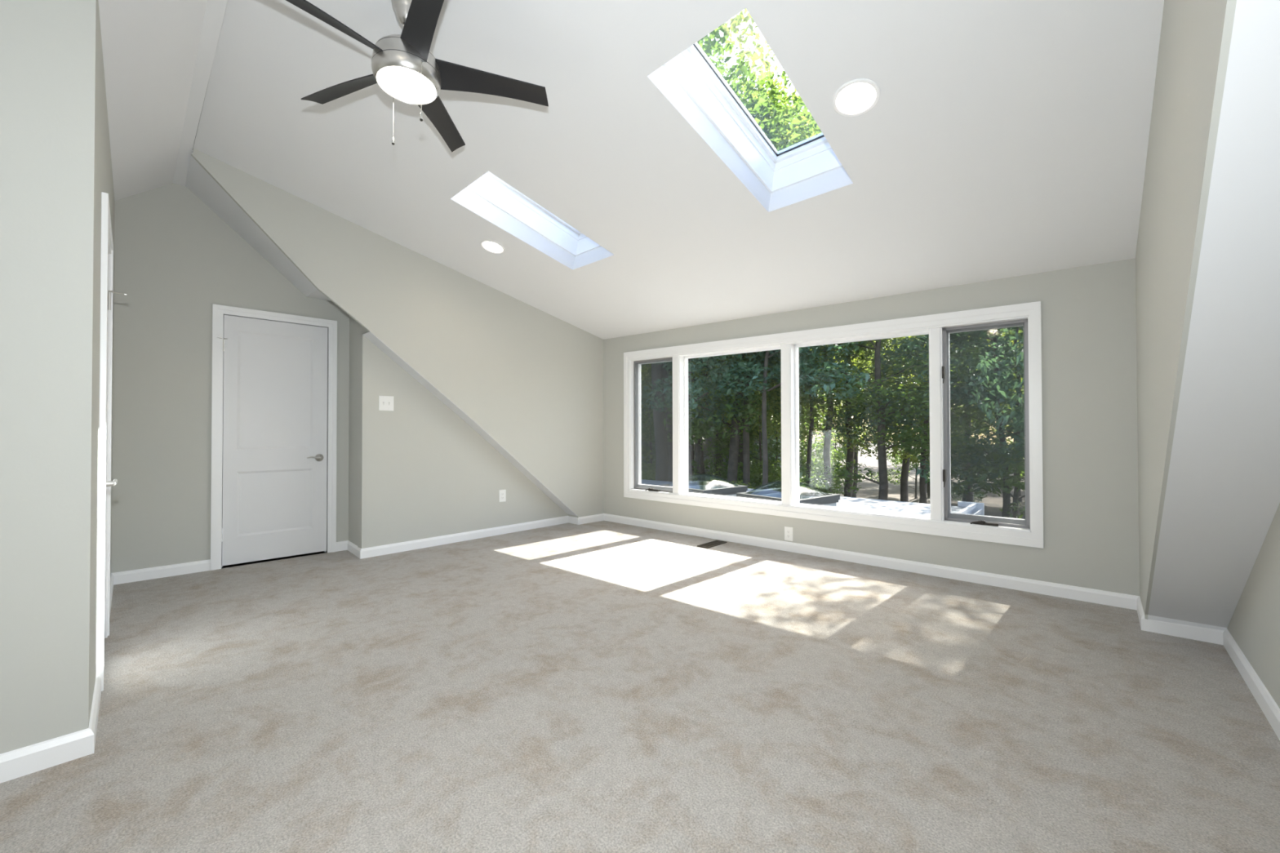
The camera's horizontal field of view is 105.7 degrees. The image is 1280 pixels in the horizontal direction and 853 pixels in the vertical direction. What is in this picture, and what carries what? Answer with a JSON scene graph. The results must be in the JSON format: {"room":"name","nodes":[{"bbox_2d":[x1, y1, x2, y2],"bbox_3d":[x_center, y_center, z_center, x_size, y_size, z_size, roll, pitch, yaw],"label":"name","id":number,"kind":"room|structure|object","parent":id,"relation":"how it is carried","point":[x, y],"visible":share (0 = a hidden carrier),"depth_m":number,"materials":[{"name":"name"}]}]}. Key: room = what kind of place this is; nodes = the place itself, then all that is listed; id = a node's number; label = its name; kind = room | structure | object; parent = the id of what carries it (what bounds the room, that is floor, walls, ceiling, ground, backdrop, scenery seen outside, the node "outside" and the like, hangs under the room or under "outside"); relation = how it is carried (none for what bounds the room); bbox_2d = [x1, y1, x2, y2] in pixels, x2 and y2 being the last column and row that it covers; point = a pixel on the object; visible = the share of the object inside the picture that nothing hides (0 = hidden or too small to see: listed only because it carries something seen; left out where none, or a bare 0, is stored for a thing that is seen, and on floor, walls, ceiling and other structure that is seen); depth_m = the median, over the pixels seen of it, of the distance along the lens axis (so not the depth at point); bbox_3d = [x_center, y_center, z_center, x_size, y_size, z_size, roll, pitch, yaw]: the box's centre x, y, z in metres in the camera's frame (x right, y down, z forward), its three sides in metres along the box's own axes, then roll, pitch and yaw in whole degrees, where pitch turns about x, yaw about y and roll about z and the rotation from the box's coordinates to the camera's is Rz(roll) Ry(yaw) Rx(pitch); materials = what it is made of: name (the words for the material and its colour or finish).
{"room":"empty attic bedroom","nodes":[
{"label":"empty attic bedroom","id":0,"kind":"room"},
{"bbox_2d":[0,0,96,754],"bbox_3d":[-2.560,-0.294,1.020,0.110,2.800,1.870,-1,-1,43],"label":"wall","id":1,"kind":"structure","parent":0,"point":[47,47],"depth_m":1.59,"materials":[{"name":"grey paint"}]},
{"bbox_2d":[0,728,94,783],"bbox_3d":[-2.490,1.063,0.986,0.014,0.085,1.834,-1,-1,43],"label":"baseboard","id":2,"kind":"structure","parent":1,"relation":"attached to","point":[14,764],"depth_m":1.57,"materials":[{"name":"white paint"}]},
{"bbox_2d":[88,0,114,727],"bbox_3d":[-2.894,-0.277,2.554,2.700,3.000,0.110,-1,-1,44],"label":"wall","id":3,"kind":"structure","parent":0,"point":[103,172],"depth_m":1.88,"materials":[{"name":"grey paint"}]},
{"bbox_2d":[88,674,101,751],"bbox_3d":[-2.058,1.071,1.831,0.544,0.085,0.014,-1,-1,44],"label":"baseboard","id":4,"kind":"structure","parent":3,"relation":"attached to","point":[93,722],"depth_m":1.81,"materials":[{"name":"white paint"}]},
{"bbox_2d":[96,191,126,691],"bbox_3d":[-2.600,0.065,2.314,0.842,2.114,0.196,-1,-1,43],"label":"door","id":5,"kind":"structure","parent":3,"relation":"in","point":[105,483],"depth_m":2.06,"materials":[{"name":"white paint"}]},
{"bbox_2d":[109,573,113,617],"bbox_3d":[-3.342,1.087,3.054,1.222,0.085,0.014,-1,-1,44],"label":"baseboard","id":6,"kind":"structure","parent":3,"relation":"attached to","point":[112,575],"depth_m":3.21,"materials":[{"name":"white paint"}]},
{"bbox_2d":[98,0,227,200],"bbox_3d":[-2.312,-0.968,0.986,5.900,2.175,2.352,-1,-1,43],"label":"ceiling","id":7,"kind":"structure","parent":0,"point":[158,55],"depth_m":2.46,"materials":[{"name":"white paint"}]},
{"bbox_2d":[111,182,349,573],"bbox_3d":[-3.292,-0.360,4.049,1.700,3.400,0.120,0,-1,-44],"label":"wall","id":8,"kind":"structure","parent":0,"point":[175,258],"depth_m":3.71,"materials":[{"name":"grey paint"}]},
{"bbox_2d":[111,559,210,585],"bbox_3d":[-3.584,1.093,3.658,0.555,0.085,0.014,0,-1,-44],"label":"baseboard","id":9,"kind":"structure","parent":8,"relation":"attached to","point":[133,575],"depth_m":3.64,"materials":[{"name":"white paint"}]},
{"bbox_2d":[210,303,337,570],"bbox_3d":[-3.124,0.085,4.174,0.204,2.111,0.858,-1,-1,43],"label":"door","id":10,"kind":"structure","parent":8,"relation":"attached to","point":[273,460],"depth_m":4.13,"materials":[{"name":"white paint"}]},
{"bbox_2d":[185,152,330,300],"bbox_3d":[-2.847,-1.547,4.031,0.754,0.928,1.357,-1,-1,43],"label":"ceiling","id":11,"kind":"structure","parent":0,"point":[198,180],"depth_m":3.75,"materials":[{"name":"white paint"}]},
{"bbox_2d":[348,315,361,546],"bbox_3d":[-2.552,-0.108,4.423,0.100,2.500,0.526,0,-1,-44],"label":"wall","id":12,"kind":"structure","parent":0,"point":[354,326],"depth_m":4.40,"materials":[{"name":"grey paint"}]},
{"bbox_2d":[336,540,348,551],"bbox_3d":[-2.746,1.101,4.463,0.114,0.085,0.014,0,-1,-44],"label":"baseboard","id":13,"kind":"structure","parent":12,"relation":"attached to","point":[341,545],"depth_m":4.46,"materials":[{"name":"white paint"}]},
{"bbox_2d":[346,541,361,558],"bbox_3d":[-2.557,1.099,4.336,0.014,0.085,0.460,0,-1,-43],"label":"baseboard","id":14,"kind":"structure","parent":12,"relation":"attached to","point":[352,548],"depth_m":4.32,"materials":[{"name":"white paint"}]},
{"bbox_2d":[191,143,603,517],"bbox_3d":[-1.805,-0.506,4.703,0.202,3.300,3.777,-1,-1,43],"label":"wall","id":15,"kind":"structure","parent":0,"point":[529,377],"depth_m":4.72,"materials":[{"name":"grey paint"}]},
{"bbox_2d":[362,331,577,515],"bbox_3d":[-1.569,0.122,4.951,0.184,1.840,2.247,-1,-1,43],"label":"wall edge","id":16,"kind":"structure","parent":15,"relation":"attached to","point":[371,337],"depth_m":4.77,"materials":[{"name":"white paint"}]},
{"bbox_2d":[568,515,578,524],"bbox_3d":[-0.790,1.111,5.754,0.198,0.085,0.014,-1,-1,43],"label":"baseboard","id":17,"kind":"structure","parent":15,"relation":"attached to","point":[573,520],"depth_m":5.75,"materials":[{"name":"white paint"}]},
{"bbox_2d":[577,513,604,524],"bbox_3d":[-0.584,1.112,5.827,0.404,0.085,0.014,1,-1,-45],"label":"baseboard","id":18,"kind":"structure","parent":15,"relation":"attached to","point":[597,517],"depth_m":5.82,"materials":[{"name":"white paint"}]},
{"bbox_2d":[357,325,568,548],"bbox_3d":[-1.662,0.138,5.058,0.100,2.020,2.275,-1,-1,43],"label":"wall","id":19,"kind":"structure","parent":0,"point":[424,472],"depth_m":4.56,"materials":[{"name":"grey paint"}]},
{"bbox_2d":[378,395,393,410],"bbox_3d":[-2.266,-0.208,4.335,0.018,0.131,0.124,-1,-1,43],"label":"light switch","id":20,"kind":"object","parent":19,"relation":"attached to","point":[385,402],"visible":1,"depth_m":4.33,"materials":[{"name":"white plastic"}]},
{"bbox_2d":[360,515,568,559],"bbox_3d":[-1.631,1.105,4.996,0.014,0.085,2.270,-1,-1,43],"label":"baseboard","id":21,"kind":"structure","parent":19,"relation":"attached to","point":[366,553],"depth_m":4.79,"materials":[{"name":"white paint"}]},
{"bbox_2d":[498,489,506,502],"bbox_3d":[-1.468,0.741,5.178,0.008,0.128,0.080,-1,-1,43],"label":"wall outlet","id":22,"kind":"object","parent":19,"relation":"attached to","point":[502,493],"visible":1,"depth_m":5.17,"materials":[{"name":"white plastic"}]},
{"bbox_2d":[0,520,1279,852],"bbox_3d":[-0.920,1.243,2.435,5.900,0.250,6.300,-1,-1,43],"label":"floor","id":23,"kind":"structure","parent":0,"point":[602,686],"depth_m":1.85,"materials":[{"name":"beige carpet"}]},
{"bbox_2d":[697,539,727,548],"bbox_3d":[0.697,1.135,4.678,0.122,0.009,0.332,-1,-1,43],"label":"floor vent","id":24,"kind":"object","parent":23,"relation":"in","point":[709,544],"visible":1,"depth_m":4.67,"materials":[{"name":"brown metal"}]},
{"bbox_2d":[699,540,723,546],"bbox_3d":[0.697,1.135,4.678,0.100,0.005,0.304,-1,-1,43],"label":"grille","id":25,"kind":"object","parent":24,"relation":"attached to","point":[714,543],"depth_m":4.67,"materials":[{"name":"brown metal"}]},
{"bbox_2d":[193,0,1164,339],"bbox_3d":[0.029,-1.553,3.157,4.680,1.079,4.012,-1,-1,43],"label":"ceiling","id":26,"kind":"structure","parent":0,"point":[1001,139],"depth_m":2.65,"materials":[{"name":"white paint"}]},
{"bbox_2d":[285,0,548,152],"bbox_3d":[-0.962,-1.542,1.974,1.116,0.661,1.113,-1,-1,43],"label":"ceiling fan","id":27,"kind":"object","parent":26,"relation":"hanging from","point":[403,65],"visible":1,"depth_m":1.99,"materials":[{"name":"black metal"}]},
{"bbox_2d":[480,240,505,253],"bbox_3d":[-1.234,-1.566,4.062,0.200,0.174,0.197,-1,-1,43],"label":"recessed light","id":28,"kind":"object","parent":26,"relation":"in","point":[492,246],"visible":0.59,"depth_m":4.11,"materials":[{"name":"white paint"}]},
{"bbox_2d":[466,171,600,256],"bbox_3d":[-0.738,-1.768,3.731,0.656,0.538,1.289,-1,-1,43],"label":"window","id":29,"kind":"structure","parent":26,"relation":"attached to","point":[491,188],"depth_m":3.94,"materials":[{"name":"white glass"}]},
{"bbox_2d":[663,42,842,192],"bbox_3d":[0.659,-1.764,2.541,0.651,0.546,1.324,-1,-1,43],"label":"shaft","id":30,"kind":"structure","parent":26,"relation":"attached to","point":[812,157],"depth_m":2.84,"materials":[{"name":"white paint"}]},
{"bbox_2d":[831,78,879,116],"bbox_3d":[0.983,-1.554,2.208,0.200,0.174,0.197,-1,-1,43],"label":"recessed light","id":31,"kind":"object","parent":26,"relation":"in","point":[855,97],"visible":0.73,"depth_m":2.24,"materials":[{"name":"white paint"}]},
{"bbox_2d":[603,257,1139,595],"bbox_3d":[1.348,0.027,4.545,4.900,2.620,0.180,-1,-1,41],"label":"wall","id":32,"kind":"structure","parent":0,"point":[1088,313],"depth_m":3.21,"materials":[{"name":"grey paint"}]},
{"bbox_2d":[784,526,792,541],"bbox_3d":[1.352,0.977,4.409,0.078,0.125,0.008,-1,-1,41],"label":"wall outlet","id":33,"kind":"object","parent":32,"relation":"attached to","point":[788,531],"visible":1,"depth_m":4.41,"materials":[{"name":"white plastic"}]},
{"bbox_2d":[623,301,1043,548],"bbox_3d":[1.314,-0.032,4.565,3.813,1.722,0.216,-1,-1,41],"label":"window","id":34,"kind":"structure","parent":32,"relation":"attached to","point":[1028,531],"depth_m":3.95,"materials":[{"name":"white paint"}]},
{"bbox_2d":[604,513,1139,610],"bbox_3d":[1.292,1.093,4.455,4.616,0.085,0.014,-1,-1,41],"label":"baseboard","id":35,"kind":"structure","parent":32,"relation":"attached to","point":[1070,592],"depth_m":3.74,"materials":[{"name":"white paint"}]},
{"bbox_2d":[1135,0,1236,619],"bbox_3d":[1.702,-0.546,1.540,0.012,3.300,3.964,-1,-1,43],"label":"wall","id":36,"kind":"structure","parent":0,"point":[1195,36],"depth_m":1.59,"materials":[{"name":"grey paint"}]},
{"bbox_2d":[1136,596,1144,628],"bbox_3d":[2.890,1.073,2.799,0.014,0.085,0.421,-1,-1,43],"label":"baseboard","id":37,"kind":"structure","parent":36,"relation":"attached to","point":[1140,613],"depth_m":2.78,"materials":[{"name":"white paint"}]},
{"bbox_2d":[1141,614,1224,644],"bbox_3d":[2.863,1.070,2.558,0.306,0.085,0.014,-1,-1,40],"label":"baseboard","id":38,"kind":"structure","parent":36,"relation":"attached to","point":[1194,633],"depth_m":2.55,"materials":[{"name":"white paint"}]},
{"bbox_2d":[1147,0,1279,630],"bbox_3d":[1.724,-0.441,1.314,0.350,3.085,3.668,-1,-1,43],"label":"wall","id":39,"kind":"structure","parent":0,"point":[1222,500],"depth_m":1.42,"materials":[{"name":"white paint"}]},
{"bbox_2d":[1226,503,1279,708],"bbox_3d":[1.038,-0.508,0.332,0.120,3.200,5.800,-1,-1,43],"label":"wall","id":40,"kind":"structure","parent":0,"point":[1254,624],"depth_m":1.90,"materials":[{"name":"grey paint"}]},
{"bbox_2d":[1222,629,1279,740],"bbox_3d":[1.009,1.050,0.378,0.014,0.085,5.748,-1,-1,43],"label":"baseboard","id":41,"kind":"structure","parent":40,"relation":"attached to","point":[1265,701],"depth_m":1.99,"materials":[{"name":"white paint"}]},
{"label":"outside","id":42,"kind":"structure","parent":0,"visible":0},
{"bbox_2d":[799,441,1025,518],"bbox_3d":[35.719,3.966,59.740,190.000,1.136,130.000,-1,-1,43],"label":"ground","id":43,"kind":"structure","parent":42,"point":[868,490],"depth_m":30.77,"materials":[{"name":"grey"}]},
{"bbox_2d":[640,361,693,436],"bbox_3d":[-1.347,-3.357,17.239,7.545,14.836,6.420,-1,-1,39],"label":"tree","id":44,"kind":"object","parent":43,"relation":"on","point":[646,411],"visible":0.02,"depth_m":16.31,"materials":[{"name":"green plant"}]},
{"bbox_2d":[640,369,706,481],"bbox_3d":[0.472,1.027,15.682,3.774,5.967,3.989,0,-1,5],"label":"young tree","id":45,"kind":"object","parent":43,"relation":"on","point":[644,473],"visible":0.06,"depth_m":15.81,"materials":[{"name":"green plant"}]},
{"bbox_2d":[640,379,712,482],"bbox_3d":[0.924,1.070,16.658,4.226,5.909,4.988,0,-1,-14],"label":"young tree","id":46,"kind":"object","parent":43,"relation":"on","point":[647,449],"visible":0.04,"depth_m":16.56,"materials":[{"name":"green plant"}]},
{"bbox_2d":[640,370,758,482],"bbox_3d":[3.228,-3.184,18.759,6.740,14.495,7.314,0,-1,4],"label":"tree","id":47,"kind":"object","parent":43,"relation":"on","point":[717,435],"visible":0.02,"depth_m":18.98,"materials":[{"name":"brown plant"}]},
{"bbox_2d":[640,352,770,481],"bbox_3d":[1.795,-2.265,15.197,6.727,12.562,5.919,0,-1,20],"label":"tree","id":48,"kind":"object","parent":43,"relation":"on","point":[697,443],"visible":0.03,"depth_m":15.11,"materials":[{"name":"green plant"}]},
{"bbox_2d":[641,351,773,482],"bbox_3d":[1.352,0.037,11.502,3.416,7.856,3.902,0,-1,-17],"label":"young tree","id":49,"kind":"object","parent":43,"relation":"on","point":[712,361],"visible":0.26,"depth_m":10.74,"materials":[{"name":"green plant"}]},
{"bbox_2d":[640,71,780,479],"bbox_3d":[1.527,-3.918,17.410,8.045,15.944,7.414,0,-1,-34],"label":"tree","id":50,"kind":"object","parent":43,"relation":"on","point":[691,448],"visible":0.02,"depth_m":17.57,"materials":[{"name":"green plant"}]},
{"bbox_2d":[641,391,781,484],"bbox_3d":[2.726,0.728,22.500,5.600,6.600,8.100,-1,-1,43],"label":"house","id":51,"kind":"structure","parent":43,"relation":"on","point":[704,446],"depth_m":19.00,"materials":[{"name":"grey"}]},
{"bbox_2d":[642,367,781,488],"bbox_3d":[2.249,0.783,15.199,4.304,6.438,4.072,0,-1,-3],"label":"young tree","id":52,"kind":"object","parent":43,"relation":"on","point":[725,451],"visible":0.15,"depth_m":14.73,"materials":[{"name":"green plant"}]},
{"bbox_2d":[662,140,770,481],"bbox_3d":[0.535,-3.231,13.978,7.314,14.495,6.740,-1,-1,40],"label":"tree","id":53,"kind":"object","parent":43,"relation":"on","point":[750,408],"visible":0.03,"depth_m":11.98,"materials":[{"name":"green plant"}]},
{"bbox_2d":[640,356,803,442],"bbox_3d":[3.741,-2.687,17.916,6.859,13.487,5.836,0,-1,-24],"label":"tree","id":54,"kind":"object","parent":43,"relation":"on","point":[771,434],"visible":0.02,"depth_m":18.92,"materials":[{"name":"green plant"}]},
{"bbox_2d":[651,8,821,481],"bbox_3d":[0.179,-4.331,12.382,8.411,16.669,7.751,0,-1,-17],"label":"tree","id":55,"kind":"object","parent":43,"relation":"on","point":[660,434],"visible":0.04,"depth_m":11.01,"materials":[{"name":"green plant"}]},
{"bbox_2d":[722,480,756,488],"bbox_3d":[0.992,2.688,12.536,3.936,2.615,3.524,0,-1,-43],"label":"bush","id":56,"kind":"object","parent":43,"relation":"on","point":[750,486],"visible":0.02,"depth_m":12.34,"materials":[{"name":"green plant"}]},
{"bbox_2d":[717,391,781,478],"bbox_3d":[4.370,1.246,21.241,4.036,5.643,4.763,0,-1,-7],"label":"young tree","id":57,"kind":"object","parent":43,"relation":"on","point":[774,439],"visible":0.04,"depth_m":20.37,"materials":[{"name":"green plant"}]},
{"bbox_2d":[641,57,866,484],"bbox_3d":[2.952,-2.879,13.530,6.948,13.770,6.403,0,-1,14],"label":"tree","id":58,"kind":"object","parent":43,"relation":"on","point":[732,470],"visible":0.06,"depth_m":12.81,"materials":[{"name":"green plant"}]},
{"bbox_2d":[706,370,829,491],"bbox_3d":[4.082,0.963,16.646,3.860,6.103,4.080,-1,-1,43],"label":"young tree","id":59,"kind":"object","parent":43,"relation":"on","point":[771,461],"visible":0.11,"depth_m":16.98,"materials":[{"name":"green plant"}]},
{"bbox_2d":[728,69,822,486],"bbox_3d":[3.115,-2.859,13.225,5.565,13.706,4.336,0,-1,-36],"label":"tree","id":60,"kind":"object","parent":43,"relation":"on","point":[746,468],"visible":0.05,"depth_m":13.21,"materials":[{"name":"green plant"}]},
{"bbox_2d":[713,91,842,480],"bbox_3d":[3.755,-3.387,15.290,7.666,14.836,6.680,0,-1,-16],"label":"tree","id":61,"kind":"object","parent":43,"relation":"on","point":[770,429],"visible":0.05,"depth_m":13.87,"materials":[{"name":"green plant"}]},
{"bbox_2d":[688,341,870,489],"bbox_3d":[2.955,-0.187,11.202,4.118,8.292,3.606,0,-1,10],"label":"young tree","id":62,"kind":"object","parent":43,"relation":"on","point":[804,379],"visible":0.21,"depth_m":10.94,"materials":[{"name":"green plant"}]},
{"bbox_2d":[750,476,831,493],"bbox_3d":[3.917,2.757,13.417,3.739,2.484,3.347,-1,-1,38],"label":"bush","id":63,"kind":"object","parent":43,"relation":"on","point":[775,485],"visible":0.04,"depth_m":14.49,"materials":[{"name":"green plant"}]},
{"bbox_2d":[749,390,846,487],"bbox_3d":[6.191,1.012,19.968,4.348,6.079,5.132,0,-1,23],"label":"young tree","id":64,"kind":"object","parent":43,"relation":"on","point":[775,446],"visible":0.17,"depth_m":18.94,"materials":[{"name":"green plant"}]},
{"bbox_2d":[754,355,841,426],"bbox_3d":[6.054,-3.620,24.838,7.884,15.502,6.708,0,-1,8],"label":"tree","id":65,"kind":"object","parent":43,"relation":"on","point":[834,356],"visible":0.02,"depth_m":24.71,"materials":[{"name":"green plant"}]},
{"bbox_2d":[742,348,858,491],"bbox_3d":[4.926,-0.372,14.586,3.796,8.728,4.335,0,-1,-37],"label":"young tree","id":66,"kind":"object","parent":43,"relation":"on","point":[811,424],"visible":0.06,"depth_m":13.72,"materials":[{"name":"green plant"}]},
{"bbox_2d":[757,462,844,493],"bbox_3d":[6.884,2.762,21.329,3.968,2.636,3.552,0,-1,20],"label":"bush","id":67,"kind":"object","parent":43,"relation":"on","point":[838,480],"visible":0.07,"depth_m":20.65,"materials":[{"name":"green plant"}]},
{"bbox_2d":[784,87,833,493],"bbox_3d":[6.743,-4.067,17.102,5.068,16.198,6.618,0,-1,-23],"label":"tree","id":68,"kind":"object","parent":43,"relation":"on","point":[826,455],"visible":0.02,"depth_m":16.74,"materials":[{"name":"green plant"}]},
{"bbox_2d":[776,382,855,477],"bbox_3d":[7.989,0.650,24.699,4.606,6.889,4.358,0,-1,-16],"label":"young tree","id":69,"kind":"object","parent":43,"relation":"on","point":[815,451],"visible":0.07,"depth_m":24.55,"materials":[{"name":"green plant"}]},
{"bbox_2d":[801,404,862,484],"bbox_3d":[13.042,1.277,33.538,4.802,5.688,4.069,0,-1,17],"label":"young tree","id":70,"kind":"object","parent":43,"relation":"on","point":[845,450],"visible":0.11,"depth_m":33.05,"materials":[{"name":"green plant"}]},
{"bbox_2d":[810,349,859,493],"bbox_3d":[10.322,-1.543,27.711,4.630,11.320,3.540,0,-1,-29],"label":"tree","id":71,"kind":"object","parent":43,"relation":"on","point":[811,349],"visible":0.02,"depth_m":27.45,"materials":[{"name":"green plant"}]},
{"bbox_2d":[817,348,875,462],"bbox_3d":[15.861,-2.009,37.621,6.570,12.269,5.780,0,-1,8],"label":"tree","id":72,"kind":"object","parent":43,"relation":"on","point":[853,348],"visible":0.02,"depth_m":37.57,"materials":[{"name":"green plant"}]},
{"bbox_2d":[768,335,925,497],"bbox_3d":[6.882,-1.641,15.764,5.327,11.306,6.054,0,-1,-33],"label":"tree","id":73,"kind":"object","parent":43,"relation":"on","point":[850,455],"visible":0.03,"depth_m":15.56,"materials":[{"name":"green plant"}]},
{"bbox_2d":[836,340,893,497],"bbox_3d":[10.852,-2.994,25.227,5.910,14.194,4.335,0,-1,-34],"label":"tree","id":74,"kind":"object","parent":43,"relation":"on","point":[855,457],"visible":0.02,"depth_m":24.96,"materials":[{"name":"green plant"}]},
{"bbox_2d":[838,338,906,456],"bbox_3d":[14.395,-1.754,28.879,5.512,11.698,6.264,0,-1,-6],"label":"tree","id":75,"kind":"object","parent":43,"relation":"on","point":[881,353],"visible":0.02,"depth_m":28.41,"materials":[{"name":"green plant"}]},
{"bbox_2d":[761,338,1004,500],"bbox_3d":[6.138,-0.436,12.157,5.558,8.825,5.122,0,-1,-32],"label":"tree","id":76,"kind":"object","parent":43,"relation":"on","point":[882,468],"visible":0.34,"depth_m":11.26,"materials":[{"name":"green plant"}]},
{"bbox_2d":[870,418,951,498],"bbox_3d":[15.102,1.053,27.247,3.814,6.029,4.031,0,-1,-10],"label":"young tree","id":77,"kind":"object","parent":43,"relation":"on","point":[916,464],"visible":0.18,"depth_m":27.40,"materials":[{"name":"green plant"}]},
{"bbox_2d":[819,326,1023,503],"bbox_3d":[7.359,-0.137,12.695,5.359,8.212,5.267,0,-1,27],"label":"young tree","id":78,"kind":"object","parent":43,"relation":"on","point":[841,428],"visible":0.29,"depth_m":12.14,"materials":[{"name":"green plant"}]},
{"bbox_2d":[822,333,1022,502],"bbox_3d":[8.374,-1.992,15.076,6.109,12.012,5.198,0,-1,-15],"label":"tree","id":79,"kind":"object","parent":43,"relation":"on","point":[906,457],"visible":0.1,"depth_m":13.93,"materials":[{"name":"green plant"}]},
{"bbox_2d":[884,337,973,502],"bbox_3d":[12.004,-3.411,21.170,6.146,14.952,4.648,0,-1,-33],"label":"tree","id":80,"kind":"object","parent":43,"relation":"on","point":[904,337],"visible":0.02,"depth_m":20.88,"materials":[{"name":"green plant"}]},
{"bbox_2d":[891,344,990,497],"bbox_3d":[16.403,-2.558,27.615,5.753,13.294,6.761,0,-1,6],"label":"tree","id":81,"kind":"object","parent":43,"relation":"on","point":[928,485],"visible":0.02,"depth_m":27.20,"materials":[{"name":"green plant"}]},
{"bbox_2d":[927,422,992,502],"bbox_3d":[16.920,1.806,25.970,3.216,4.495,3.795,0,-1,22],"label":"young tree","id":82,"kind":"object","parent":43,"relation":"on","point":[952,491],"visible":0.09,"depth_m":24.89,"materials":[{"name":"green plant"}]},
{"bbox_2d":[897,328,1022,502],"bbox_3d":[11.547,-1.320,17.264,5.031,10.678,5.718,0,-1,-8],"label":"tree","id":83,"kind":"object","parent":43,"relation":"on","point":[968,499],"visible":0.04,"depth_m":17.10,"materials":[{"name":"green plant"}]},
{"bbox_2d":[898,327,1024,517],"bbox_3d":[8.370,0.039,11.101,5.104,7.821,5.016,0,-1,26],"label":"young tree","id":84,"kind":"object","parent":43,"relation":"on","point":[1006,500],"visible":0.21,"depth_m":10.40,"materials":[{"name":"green plant"}]},
{"bbox_2d":[915,326,1025,519],"bbox_3d":[8.802,-0.032,11.061,5.320,7.957,5.033,0,-1,-42],"label":"tree","id":85,"kind":"object","parent":43,"relation":"on","point":[1015,481],"visible":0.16,"depth_m":10.77,"materials":[{"name":"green plant"}]},
{"bbox_2d":[955,406,1012,487],"bbox_3d":[22.087,0.495,31.115,4.739,7.089,4.484,0,-1,14],"label":"young tree","id":86,"kind":"object","parent":43,"relation":"on","point":[992,428],"visible":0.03,"depth_m":30.49,"materials":[{"name":"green plant"}]},
{"bbox_2d":[960,328,1021,502],"bbox_3d":[16.462,-2.901,24.891,5.798,13.926,4.253,0,-1,12],"label":"tree","id":87,"kind":"object","parent":43,"relation":"on","point":[964,499],"visible":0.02,"depth_m":24.54,"materials":[{"name":"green plant"}]},
{"bbox_2d":[968,331,1024,437],"bbox_3d":[7.509,-3.474,7.864,4.253,14.836,3.618,0,-1,25],"label":"tree","id":88,"kind":"object","parent":43,"relation":"on","point":[981,366],"visible":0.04,"depth_m":7.96,"materials":[{"name":"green plant"}]},
{"bbox_2d":[971,335,1024,479],"bbox_3d":[28.785,-2.216,36.847,6.686,12.485,5.882,0,-1,-42],"label":"tree","id":89,"kind":"object","parent":43,"relation":"on","point":[1002,335],"visible":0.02,"depth_m":36.30,"materials":[{"name":"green plant"}]},
{"bbox_2d":[999,328,1023,501],"bbox_3d":[20.073,-3.086,25.461,5.931,14.247,4.351,0,-1,-35],"label":"tree","id":90,"kind":"object","parent":43,"relation":"on","point":[1020,329],"visible":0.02,"depth_m":25.37,"materials":[{"name":"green plant"}]},
{"bbox_3d":[-0.396,2.538,8.079,9.100,2.820,2.750,-1,-1,43],"label":"wall","id":91,"kind":"structure","parent":43,"relation":"on","visible":0},
{"bbox_2d":[641,479,965,515],"bbox_3d":[-0.291,1.084,8.165,9.360,0.130,3.100,-1,-1,43],"label":"deck","id":92,"kind":"object","parent":91,"relation":"on","point":[909,508],"visible":0.12,"depth_m":6.23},
{"bbox_2d":[659,473,747,497],"bbox_3d":[0.865,0.835,6.624,0.840,0.370,0.840,0,-1,-38],"label":"dome","id":93,"kind":"object","parent":92,"relation":"on","point":[702,487],"visible":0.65,"depth_m":6.53,"materials":[{"name":"grey"}]},
{"bbox_2d":[736,480,839,506],"bbox_3d":[1.741,0.824,5.717,0.840,0.370,0.840,0,-1,-38],"label":"skylight","id":94,"kind":"object","parent":92,"relation":"on","point":[805,496],"visible":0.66,"depth_m":5.65,"materials":[{"name":"grey glass"}]},
{"bbox_2d":[957,501,984,515],"bbox_3d":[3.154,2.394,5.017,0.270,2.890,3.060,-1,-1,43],"label":"gutter","id":95,"kind":"object","parent":92,"relation":"attached to","point":[971,508],"visible":0.15,"depth_m":6.02,"materials":[{"name":"white metal"}]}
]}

